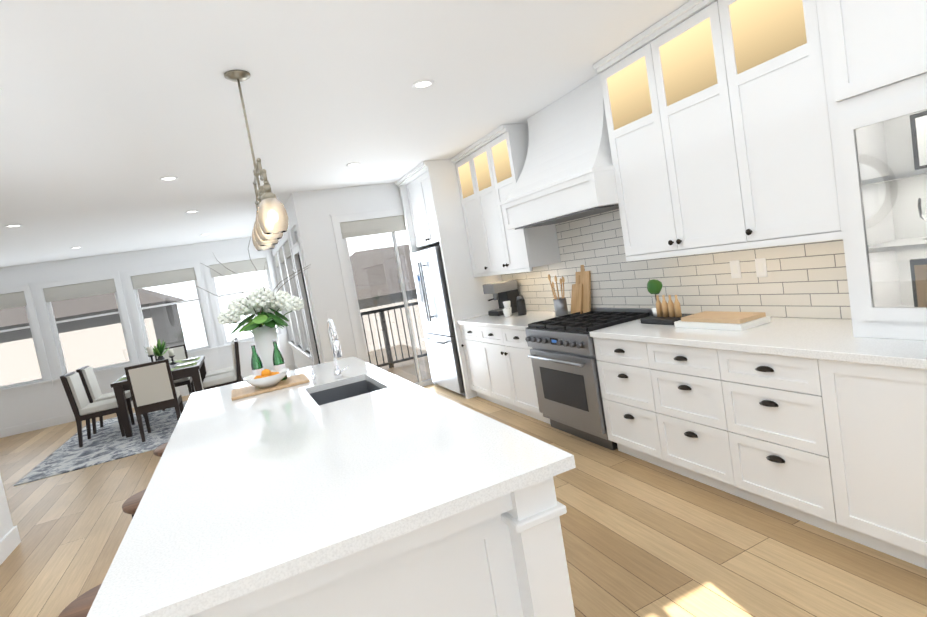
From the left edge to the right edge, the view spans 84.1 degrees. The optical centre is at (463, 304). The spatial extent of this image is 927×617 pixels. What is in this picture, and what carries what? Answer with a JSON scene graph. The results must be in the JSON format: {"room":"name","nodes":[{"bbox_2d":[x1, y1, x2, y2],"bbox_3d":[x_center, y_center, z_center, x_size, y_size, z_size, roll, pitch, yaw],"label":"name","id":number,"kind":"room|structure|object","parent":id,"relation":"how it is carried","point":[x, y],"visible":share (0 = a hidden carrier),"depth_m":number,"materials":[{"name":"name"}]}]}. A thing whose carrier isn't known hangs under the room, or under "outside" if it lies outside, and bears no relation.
{"room":"kitchen","nodes":[
{"label":"kitchen","id":0,"kind":"room"},
{"bbox_2d":[0,475,12,539],"bbox_3d":[-2.337,0.519,0.699,0.150,2.750,6.850,-12,5,-24],"label":"wall","id":1,"kind":"structure","parent":0,"point":[6,525],"depth_m":3.85,"materials":[{"name":"white paint"}]},
{"bbox_2d":[0,526,20,564],"bbox_3d":[-2.093,1.792,0.905,0.046,0.135,6.716,-12,5,-24],"label":"baseboard","id":2,"kind":"structure","parent":1,"relation":"attached to","point":[10,541],"depth_m":3.81,"materials":[{"name":"white wood"}]},
{"bbox_2d":[0,236,294,429],"bbox_3d":[-6.125,0.480,9.192,5.570,2.750,0.150,-12,5,-24],"label":"wall","id":3,"kind":"structure","parent":0,"point":[33,406],"depth_m":9.04,"materials":[{"name":"white paint"}]},
{"bbox_2d":[0,283,53,396],"bbox_3d":[-7.675,0.625,8.450,1.250,1.775,0.170,-12,5,-24],"label":"window","id":4,"kind":"structure","parent":3,"relation":"in","point":[17,298],"depth_m":8.59,"materials":[{"name":"white"}]},
{"bbox_2d":[33,271,139,384],"bbox_3d":[-6.526,0.390,8.963,1.250,1.775,0.170,-12,5,-24],"label":"window","id":5,"kind":"structure","parent":3,"relation":"in","point":[79,287],"depth_m":8.92,"materials":[{"name":"white wood"}]},
{"bbox_2d":[0,364,294,437],"bbox_3d":[-5.794,1.749,9.255,5.390,0.135,0.016,-12,5,-24],"label":"baseboard","id":6,"kind":"structure","parent":3,"relation":"attached to","point":[68,418],"depth_m":8.69,"materials":[{"name":"white wood"}]},
{"bbox_2d":[122,260,217,363],"bbox_3d":[-5.377,0.155,9.476,1.250,1.775,0.170,-12,5,-24],"label":"window","id":7,"kind":"structure","parent":3,"relation":"in","point":[165,275],"depth_m":9.43,"materials":[{"name":"white wood"}]},
{"bbox_2d":[202,251,286,351],"bbox_3d":[-4.228,-0.080,9.989,1.250,1.775,0.170,-12,5,-24],"label":"window","id":8,"kind":"structure","parent":3,"relation":"in","point":[246,265],"depth_m":9.89,"materials":[{"name":"white wood"}]},
{"bbox_2d":[274,195,322,367],"bbox_3d":[-2.721,-0.038,8.467,0.150,2.750,4.250,-12,5,-24],"label":"wall","id":9,"kind":"structure","parent":0,"point":[301,361],"depth_m":7.91,"materials":[{"name":"white paint"}]},
{"bbox_2d":[271,246,296,351],"bbox_3d":[-3.357,-0.116,9.743,0.170,1.955,1.080,-12,5,-24],"label":"window","id":10,"kind":"structure","parent":9,"relation":"in","point":[277,264],"depth_m":10.06,"materials":[{"name":"white wood"}]},
{"bbox_2d":[275,239,303,356],"bbox_3d":[-2.929,-0.112,8.784,0.170,1.955,1.100,-12,5,-24],"label":"window","id":11,"kind":"structure","parent":9,"relation":"in","point":[281,258],"depth_m":9.11,"materials":[{"name":"white"}]},
{"bbox_2d":[293,227,298,242],"bbox_3d":[-2.165,-0.906,6.822,0.080,0.270,0.600,-12,5,-24],"label":"transom","id":12,"kind":"object","parent":9,"relation":"attached to","point":[295,235],"visible":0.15,"depth_m":7.04,"materials":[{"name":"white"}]},
{"bbox_2d":[280,229,313,364],"bbox_3d":[-2.496,-0.108,7.817,0.170,1.955,1.100,-12,5,-24],"label":"window","id":13,"kind":"structure","parent":9,"relation":"in","point":[285,240],"depth_m":8.11,"materials":[{"name":"white"}]},
{"bbox_2d":[291,242,322,364],"bbox_3d":[-1.998,0.263,6.902,0.145,2.165,0.800,-12,5,-24],"label":"window","id":14,"kind":"structure","parent":9,"relation":"in","point":[296,248],"depth_m":7.06,"materials":[{"name":"white"}]},
{"bbox_2d":[0,0,689,267],"bbox_3d":[-2.789,-1.101,3.776,8.000,0.100,13.050,-12,5,-24],"label":"ceiling","id":15,"kind":"structure","parent":0,"point":[112,112],"depth_m":3.20,"materials":[{"name":"white paint"}]},
{"bbox_2d":[5,224,22,226],"bbox_3d":[-4.804,-0.843,5.488,0.150,0.006,0.150,-12,5,-24],"label":"recessed light","id":16,"kind":"object","parent":15,"relation":"in","point":[16,225],"visible":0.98,"depth_m":5.48,"materials":[{"name":"white"}]},
{"bbox_2d":[160,176,177,180],"bbox_3d":[-2.655,-1.137,4.630,0.150,0.006,0.150,-12,5,-24],"label":"recessed light","id":17,"kind":"object","parent":15,"relation":"in","point":[169,178],"visible":0.94,"depth_m":4.62,"materials":[{"name":"white"}]},
{"bbox_2d":[185,210,198,212],"bbox_3d":[-3.372,-1.156,6.380,0.150,0.006,0.150,-12,5,-24],"label":"recessed light","id":18,"kind":"object","parent":15,"relation":"in","point":[192,211],"visible":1,"depth_m":6.37,"materials":[{"name":"white"}]},
{"bbox_2d":[224,70,288,250],"bbox_3d":[-1.138,-0.789,2.790,0.138,0.904,0.978,-12,5,-24],"label":"pendant light","id":19,"kind":"object","parent":15,"relation":"hanging from","point":[268,216],"visible":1,"depth_m":2.65,"materials":[{"name":"white glass"}]},
{"bbox_2d":[346,162,360,166],"bbox_3d":[-1.137,-1.448,5.307,0.150,0.006,0.150,-12,5,-24],"label":"recessed light","id":20,"kind":"object","parent":15,"relation":"in","point":[352,164],"visible":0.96,"depth_m":5.31,"materials":[{"name":"white"}]},
{"bbox_2d":[412,79,433,88],"bbox_3d":[-0.264,-1.439,3.354,0.150,0.006,0.150,-12,5,-24],"label":"recessed light","id":21,"kind":"object","parent":15,"relation":"in","point":[424,84],"visible":1,"depth_m":3.35,"materials":[{"name":"white plastic"}]},
{"bbox_2d":[291,183,401,362],"bbox_3d":[-0.970,-0.203,6.839,2.050,2.750,0.150,-12,5,-24],"label":"wall","id":22,"kind":"structure","parent":0,"point":[314,210],"depth_m":6.43,"materials":[{"name":"white paint"}]},
{"bbox_2d":[330,206,432,386],"bbox_3d":[-0.774,-0.081,6.892,1.600,2.435,0.145,-12,5,-24],"label":"door frame","id":23,"kind":"structure","parent":22,"relation":"in","point":[355,227],"depth_m":6.66,"materials":[{"name":"white wood"}]},
{"bbox_2d":[403,160,466,247],"bbox_3d":[-0.210,-1.245,6.440,0.618,0.888,1.010,-12,5,-24],"label":"upper cabinet","id":24,"kind":"object","parent":22,"relation":"attached to","point":[432,194],"depth_m":5.90,"materials":[{"name":"white wood"}]},
{"bbox_2d":[0,345,926,616],"bbox_3d":[-2.316,1.701,4.000,8.000,0.100,13.050,-12,5,-24],"label":"floor","id":25,"kind":"structure","parent":0,"point":[644,537],"depth_m":2.81,"materials":[{"name":"brown wood"}]},
{"bbox_2d":[58,583,101,616],"bbox_3d":[-1.050,1.271,1.667,0.430,0.692,0.429,-12,5,-24],"label":"stool","id":26,"kind":"object","parent":25,"relation":"on","point":[80,606],"visible":0.12,"depth_m":1.62,"materials":[{"name":"brown wood"}]},
{"bbox_2d":[14,400,187,485],"bbox_3d":[-4.329,1.709,7.454,2.550,0.010,3.100,-12,5,-24],"label":"rug","id":27,"kind":"object","parent":25,"relation":"on","point":[107,442],"visible":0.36,"depth_m":6.58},
{"bbox_2d":[60,371,125,446],"bbox_3d":[-5.014,1.357,7.048,0.571,0.970,0.480,-12,5,-24],"label":"chair","id":28,"kind":"object","parent":27,"relation":"on","point":[82,407],"visible":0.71,"depth_m":6.85,"materials":[{"name":"white fabric"}]},
{"bbox_2d":[76,365,134,433],"bbox_3d":[-5.316,1.355,7.723,0.571,0.970,0.480,-12,5,-24],"label":"chair","id":29,"kind":"object","parent":27,"relation":"on","point":[90,383],"visible":0.58,"depth_m":7.55,"materials":[{"name":"white fabric"}]},
{"bbox_2d":[124,359,183,441],"bbox_3d":[-4.029,1.214,6.767,0.480,0.970,0.571,-12,5,-24],"label":"chair","id":30,"kind":"object","parent":27,"relation":"on","point":[151,386],"visible":0.94,"depth_m":6.53,"materials":[{"name":"beige fabric"}]},
{"bbox_2d":[110,355,205,437],"bbox_3d":[-4.429,1.316,7.709,1.060,0.754,1.550,-12,5,-24],"label":"dining table","id":31,"kind":"object","parent":27,"relation":"on","point":[120,387],"visible":0.56,"depth_m":7.08,"materials":[{"name":"brown wood"}]},
{"bbox_2d":[118,339,199,380],"bbox_3d":[-4.528,0.727,7.662,0.960,0.442,1.470,-12,5,-24],"label":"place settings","id":32,"kind":"object","parent":31,"relation":"on","point":[158,350],"visible":0.6,"depth_m":7.61,"materials":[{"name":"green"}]},
{"bbox_2d":[155,344,194,410],"bbox_3d":[-4.864,1.205,8.634,0.480,0.970,0.571,-12,5,-24],"label":"chair","id":33,"kind":"object","parent":27,"relation":"on","point":[180,352],"visible":0.17,"depth_m":8.79,"materials":[{"name":"white fabric"}]},
{"bbox_2d":[203,339,241,389],"bbox_3d":[-3.582,1.064,7.687,0.571,0.970,0.480,-12,5,-24],"label":"chair","id":34,"kind":"object","parent":27,"relation":"on","point":[222,380],"visible":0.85,"depth_m":7.54,"materials":[{"name":"white fabric"}]},
{"bbox_2d":[205,337,242,380],"bbox_3d":[-3.884,1.061,8.362,0.571,0.970,0.480,-12,5,-24],"label":"chair","id":35,"kind":"object","parent":27,"relation":"on","point":[219,371],"visible":0.27,"depth_m":8.22,"materials":[{"name":"white fabric"}]},
{"bbox_2d":[122,489,145,518],"bbox_3d":[-1.437,1.265,2.556,0.389,0.692,0.389,-12,5,-24],"label":"stool","id":36,"kind":"object","parent":25,"relation":"on","point":[130,505],"visible":0.06,"depth_m":2.45,"materials":[{"name":"brown wood"}]},
{"bbox_2d":[153,442,167,456],"bbox_3d":[-1.824,1.259,3.446,0.419,0.692,0.419,-12,5,-24],"label":"stool","id":37,"kind":"object","parent":25,"relation":"on","point":[158,451],"visible":0.08,"depth_m":3.33,"materials":[{"name":"brown wood"}]},
{"bbox_2d":[199,373,574,616],"bbox_3d":[-0.798,1.042,2.780,1.194,0.883,3.114,-12,5,-24],"label":"kitchen island","id":38,"kind":"object","parent":25,"relation":"on","point":[505,557],"depth_m":1.53,"materials":[{"name":"white wood"}]},
{"bbox_2d":[87,357,575,616],"bbox_3d":[-0.870,0.586,2.746,1.260,0.040,3.150,-12,5,-24],"label":"island countertop","id":39,"kind":"structure","parent":38,"relation":"on","point":[257,484],"depth_m":1.65,"materials":[{"name":"white stone"}]},
{"bbox_2d":[250,342,266,385],"bbox_3d":[-1.469,0.420,3.650,0.077,0.300,0.077,-12,5,-24],"label":"bottle","id":40,"kind":"object","parent":39,"relation":"on","point":[256,363],"depth_m":3.62,"materials":[{"name":"green glass"}]},
{"bbox_2d":[243,368,288,388],"bbox_3d":[-1.355,0.501,3.543,0.300,0.119,0.300,-12,5,-24],"label":"bowl","id":41,"kind":"object","parent":39,"relation":"on","point":[262,378],"depth_m":3.50,"materials":[{"name":"white ceramic"}]},
{"bbox_2d":[231,373,309,400],"bbox_3d":[-1.350,0.568,3.589,0.500,0.019,0.340,-12,5,-24],"label":"tray","id":42,"kind":"object","parent":39,"relation":"on","point":[300,379],"depth_m":3.49,"materials":[{"name":"brown wood"}]},
{"bbox_2d":[271,338,287,381],"bbox_3d":[-1.333,0.393,3.694,0.077,0.300,0.077,-12,5,-24],"label":"bottle","id":43,"kind":"object","parent":39,"relation":"on","point":[278,360],"depth_m":3.67,"materials":[{"name":"green glass"}]},
{"bbox_2d":[304,318,398,449],"bbox_3d":[-0.768,0.422,3.190,0.420,0.656,0.737,-12,5,-24],"label":"sink","id":44,"kind":"object","parent":39,"relation":"in","point":[341,387],"depth_m":3.42,"materials":[{"name":"silver metal"}]},
{"bbox_2d":[410,240,502,398],"bbox_3d":[-0.045,0.148,6.537,0.720,1.800,0.940,-12,5,-24],"label":"refrigerator","id":45,"kind":"object","parent":25,"relation":"on","point":[446,289],"depth_m":6.03,"materials":[{"name":"white metal"}]},
{"bbox_2d":[395,156,519,398],"bbox_3d":[-0.140,-0.314,6.477,0.804,2.748,1.112,-12,5,-24],"label":"tall cabinet","id":46,"kind":"object","parent":25,"relation":"on","point":[448,290],"depth_m":6.02,"materials":[{"name":"white wood"}]},
{"bbox_2d":[455,320,482,398],"bbox_3d":[0.408,0.585,5.802,0.693,0.905,0.572,-12,5,-24],"label":"base cabinet","id":47,"kind":"object","parent":25,"relation":"on","point":[462,327],"depth_m":5.88,"materials":[{"name":"white wood"}]},
{"bbox_2d":[471,324,534,417],"bbox_3d":[0.698,0.588,5.153,0.693,0.905,1.088,-12,5,-24],"label":"base cabinet","id":48,"kind":"object","parent":25,"relation":"on","point":[498,350],"depth_m":5.13,"materials":[{"name":"white wood"}]},
{"bbox_2d":[519,312,654,444],"bbox_3d":[1.084,0.592,4.290,0.693,0.905,0.928,-12,5,-24],"label":"stove","id":49,"kind":"object","parent":25,"relation":"on","point":[554,354],"depth_m":4.16,"materials":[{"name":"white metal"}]},
{"bbox_2d":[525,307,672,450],"bbox_3d":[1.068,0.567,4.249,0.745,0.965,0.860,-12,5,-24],"label":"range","id":50,"kind":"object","parent":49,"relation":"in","point":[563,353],"depth_m":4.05,"materials":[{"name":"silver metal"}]},
{"bbox_2d":[583,332,654,463],"bbox_3d":[1.381,0.595,3.626,0.693,0.905,0.527,-12,5,-24],"label":"base cabinet","id":51,"kind":"object","parent":25,"relation":"on","point":[613,361],"depth_m":3.57,"materials":[{"name":"white wood"}]},
{"bbox_2d":[635,336,726,491],"bbox_3d":[1.595,0.597,3.148,0.693,0.905,0.520,-12,5,-24],"label":"base cabinet","id":52,"kind":"object","parent":25,"relation":"on","point":[676,374],"depth_m":3.08,"materials":[{"name":"white wood"}]},
{"bbox_2d":[707,344,826,530],"bbox_3d":[1.820,0.599,2.646,0.693,0.905,0.580,-12,5,-24],"label":"base cabinet","id":53,"kind":"object","parent":25,"relation":"on","point":[762,399],"depth_m":2.58,"materials":[{"name":"white wood"}]},
{"bbox_2d":[803,352,926,568],"bbox_3d":[2.158,0.602,1.888,0.693,0.905,1.200,-12,5,-24],"label":"base cabinet","id":54,"kind":"object","parent":25,"relation":"on","point":[869,413],"depth_m":2.16,"materials":[{"name":"white wood"}]},
{"bbox_2d":[467,308,926,359],"bbox_3d":[1.421,0.143,3.335,0.688,0.063,5.898,-12,5,-24],"label":"countertop","id":55,"kind":"structure","parent":54,"relation":"on","point":[907,339],"depth_m":2.81,"materials":[{"name":"white stone"}]},
{"bbox_2d":[500,192,900,320],"bbox_3d":[1.255,-0.378,4.309,0.015,0.909,3.984,-12,5,-24],"label":"backsplash","id":56,"kind":"structure","parent":55,"relation":"on","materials":[{"name":"tile"}]},
{"bbox_2d":[451,152,486,275],"bbox_3d":[0.263,-1.044,5.784,0.368,1.338,0.472,-12,5,-24],"label":"upper cabinet","id":57,"kind":"object","parent":0,"relation":"attached to","point":[462,181],"depth_m":5.81,"materials":[{"name":"white wood"}]},
{"bbox_2d":[463,133,562,275],"bbox_3d":[0.495,-1.041,5.267,0.368,1.338,0.890,-12,5,-24],"label":"upper cabinet","id":58,"kind":"object","parent":0,"relation":"attached to","point":[526,248],"depth_m":5.19,"materials":[{"name":"white wood"}]},
{"bbox_2d":[491,64,610,199],"bbox_3d":[0.815,-1.336,4.209,0.533,0.698,1.270,-12,5,-24],"label":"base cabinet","id":59,"kind":"object","parent":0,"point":[568,135],"depth_m":4.24,"materials":[{"name":"white wood"}]},
{"bbox_2d":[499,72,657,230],"bbox_3d":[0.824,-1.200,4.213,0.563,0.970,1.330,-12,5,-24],"label":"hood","id":60,"kind":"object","parent":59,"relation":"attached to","point":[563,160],"depth_m":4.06,"materials":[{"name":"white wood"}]},
{"bbox_2d":[499,164,618,231],"bbox_3d":[0.887,-0.864,4.243,0.550,0.259,1.316,-12,5,-24],"label":"range hood","id":61,"kind":"object","parent":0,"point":[588,191],"depth_m":3.94,"materials":[{"name":"white wood"}]},
{"bbox_2d":[595,0,734,259],"bbox_3d":[1.412,-1.032,3.216,0.368,1.338,1.004,-12,5,-24],"label":"upper cabinet","id":62,"kind":"object","parent":0,"relation":"attached to","point":[687,238],"depth_m":3.14,"materials":[{"name":"white wood"}]},
{"bbox_2d":[703,0,894,247],"bbox_3d":[1.681,-1.030,2.614,0.368,1.338,0.543,-12,5,-24],"label":"upper cabinet","id":63,"kind":"object","parent":0,"relation":"attached to","point":[792,173],"depth_m":2.50,"materials":[{"name":"white wood"}]},
{"bbox_2d":[807,0,926,119],"bbox_3d":[1.967,-1.278,1.811,0.408,0.818,1.150,-12,5,-24],"label":"upper cabinet","id":64,"kind":"object","parent":0,"relation":"attached to","point":[871,55],"depth_m":2.11,"materials":[{"name":"white wood"}]},
{"label":"outside","id":65,"kind":"structure","parent":0,"visible":0},
{"bbox_2d":[0,288,184,385],"bbox_3d":[-13.355,3.927,16.025,9.400,9.300,8.500,-12,5,-24],"label":"house","id":66,"kind":"structure","parent":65,"point":[114,326],"depth_m":13.49,"materials":[{"name":"grey"}]},
{"bbox_2d":[350,244,426,351],"bbox_3d":[-2.037,1.528,24.637,10.500,8.900,10.000,-12,5,-24],"label":"house","id":67,"kind":"structure","parent":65,"point":[381,259],"depth_m":19.72,"materials":[{"name":"grey"}]},
{"bbox_2d":[360,302,427,367],"bbox_3d":[0.207,0.409,8.524,4.970,1.170,1.940,-12,5,-24],"label":"railing","id":68,"kind":"object","parent":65,"point":[389,354],"depth_m":8.78,"materials":[{"name":"black metal"}]}
]}

